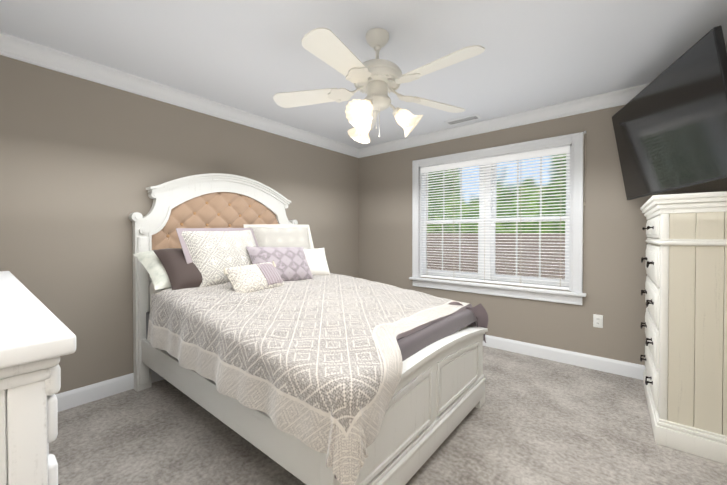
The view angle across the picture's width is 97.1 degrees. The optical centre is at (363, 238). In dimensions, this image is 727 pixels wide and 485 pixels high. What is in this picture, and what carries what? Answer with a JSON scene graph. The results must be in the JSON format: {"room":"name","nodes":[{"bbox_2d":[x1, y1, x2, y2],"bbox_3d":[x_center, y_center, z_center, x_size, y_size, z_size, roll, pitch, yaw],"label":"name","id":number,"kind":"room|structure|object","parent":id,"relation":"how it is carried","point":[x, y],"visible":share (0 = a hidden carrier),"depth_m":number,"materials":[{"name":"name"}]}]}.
{"room":"bedroom","nodes":[
{"label":"bedroom","id":0,"kind":"room"},
{"bbox_2d":[0,55,358,393],"bbox_3d":[-1.379,-0.045,3.184,0.140,2.440,4.230,1,1,39],"label":"wall","id":1,"kind":"structure","parent":0,"point":[84,164],"depth_m":2.39,"materials":[{"name":"beige paint"}]},
{"bbox_2d":[55,368,163,411],"bbox_3d":[-1.318,1.115,3.147,0.015,0.121,3.950,1,1,39],"label":"baseboard","id":2,"kind":"structure","parent":1,"relation":"attached to","point":[66,400],"depth_m":2.36,"materials":[{"name":"white wood"}]},
{"bbox_2d":[0,32,359,157],"bbox_3d":[-1.293,-1.209,3.102,0.082,0.110,3.950,1,1,39],"label":"crown molding","id":3,"kind":"structure","parent":1,"relation":"attached to","point":[20,49],"depth_m":2.56,"materials":[{"name":"white wood"}]},
{"bbox_2d":[0,0,726,147],"bbox_3d":[0.090,-1.302,1.966,3.940,0.100,4.230,1,1,39],"label":"ceiling","id":4,"kind":"structure","parent":0,"point":[253,56],"depth_m":2.07,"materials":[{"name":"white paint"}]},
{"bbox_2d":[273,27,484,143],"bbox_3d":[0.098,-0.935,1.942,1.276,0.634,1.289,1,1,39],"label":"ceiling fan","id":5,"kind":"object","parent":4,"relation":"hanging from","point":[377,80],"visible":1,"depth_m":1.87,"materials":[{"name":"white"}]},
{"bbox_2d":[444,114,481,124],"bbox_3d":[1.053,-1.261,3.407,0.360,0.011,0.150,1,1,39],"label":"ceiling vent","id":6,"kind":"object","parent":4,"relation":"in","point":[463,119],"visible":1,"depth_m":3.38,"materials":[{"name":"white metal"}]},
{"bbox_2d":[49,346,726,484],"bbox_3d":[0.090,1.238,1.993,3.940,0.100,4.230,1,1,39],"label":"floor","id":7,"kind":"structure","parent":0,"point":[532,420],"depth_m":1.88,"materials":[{"name":"carpet"}]},
{"bbox_2d":[0,271,75,484],"bbox_3d":[-1.380,0.689,0.984,1.744,1.020,0.509,1,1,39],"label":"dresser","id":8,"kind":"object","parent":7,"relation":"on","point":[37,338],"visible":1,"depth_m":0.60,"materials":[{"name":"white wood"}]},
{"bbox_2d":[129,173,487,484],"bbox_3d":[-0.401,0.291,2.404,2.340,1.785,1.761,1,1,39],"label":"bed","id":9,"kind":"object","parent":7,"relation":"on","point":[259,325],"visible":1,"depth_m":1.82,"materials":[{"name":"fabric"}]},
{"bbox_2d":[640,191,726,463],"bbox_3d":[2.163,0.467,2.093,0.513,1.440,0.992,0,1,38],"label":"dresser","id":10,"kind":"object","parent":7,"relation":"on","point":[685,370],"visible":1,"depth_m":1.79,"materials":[{"name":"white wood"}]},
{"bbox_2d":[359,105,726,364],"bbox_3d":[1.387,-0.049,3.560,3.660,2.440,0.140,1,1,39],"label":"wall","id":11,"kind":"structure","parent":0,"point":[615,237],"depth_m":3.00,"materials":[{"name":"beige paint"}]},
{"bbox_2d":[409,131,586,304],"bbox_3d":[1.351,-0.194,3.549,1.851,1.596,0.200,1,1,39],"label":"window","id":12,"kind":"structure","parent":11,"relation":"in","point":[486,160],"depth_m":3.42,"materials":[{"name":"white"}]},
{"bbox_2d":[360,83,649,157],"bbox_3d":[1.317,-1.213,3.462,3.480,0.110,0.082,1,1,39],"label":"crown molding","id":13,"kind":"structure","parent":11,"relation":"attached to","point":[623,96],"depth_m":3.27,"materials":[{"name":"white wood"}]},
{"bbox_2d":[483,335,644,379],"bbox_3d":[1.338,1.111,3.512,3.600,0.121,0.015,1,1,39],"label":"baseboard","id":14,"kind":"structure","parent":11,"relation":"attached to","point":[627,369],"depth_m":3.01,"materials":[{"name":"white wood"}]},
{"bbox_2d":[593,314,602,327],"bbox_3d":[2.105,0.738,2.882,0.070,0.116,0.009,1,1,39],"label":"electrical outlet","id":15,"kind":"object","parent":11,"relation":"attached to","point":[598,321],"visible":1,"depth_m":2.88,"materials":[{"name":"white plastic"}]},
{"bbox_3d":[1.559,-0.019,0.774,0.140,2.440,4.230,1,1,39],"label":"wall","id":16,"kind":"structure","parent":0,"visible":0},
{"bbox_2d":[612,25,726,199],"bbox_3d":[2.193,-0.709,2.011,0.562,0.715,1.235,-9,-3,19],"label":"wall-mounted tv","id":17,"kind":"object","parent":16,"relation":"attached to","point":[670,126],"visible":1,"depth_m":1.88,"materials":[{"name":"black plastic"}]},
{"label":"outside","id":18,"kind":"structure","parent":0,"visible":0},
{"bbox_2d":[427,233,564,279],"bbox_3d":[4.050,0.638,5.755,13.000,1.620,5.100,1,1,39],"label":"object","id":19,"kind":"structure","parent":18,"point":[504,263],"depth_m":7.63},
{"bbox_2d":[427,154,565,232],"bbox_3d":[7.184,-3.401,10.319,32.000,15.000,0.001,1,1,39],"label":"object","id":20,"kind":"structure","parent":18,"point":[502,226],"depth_m":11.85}
]}

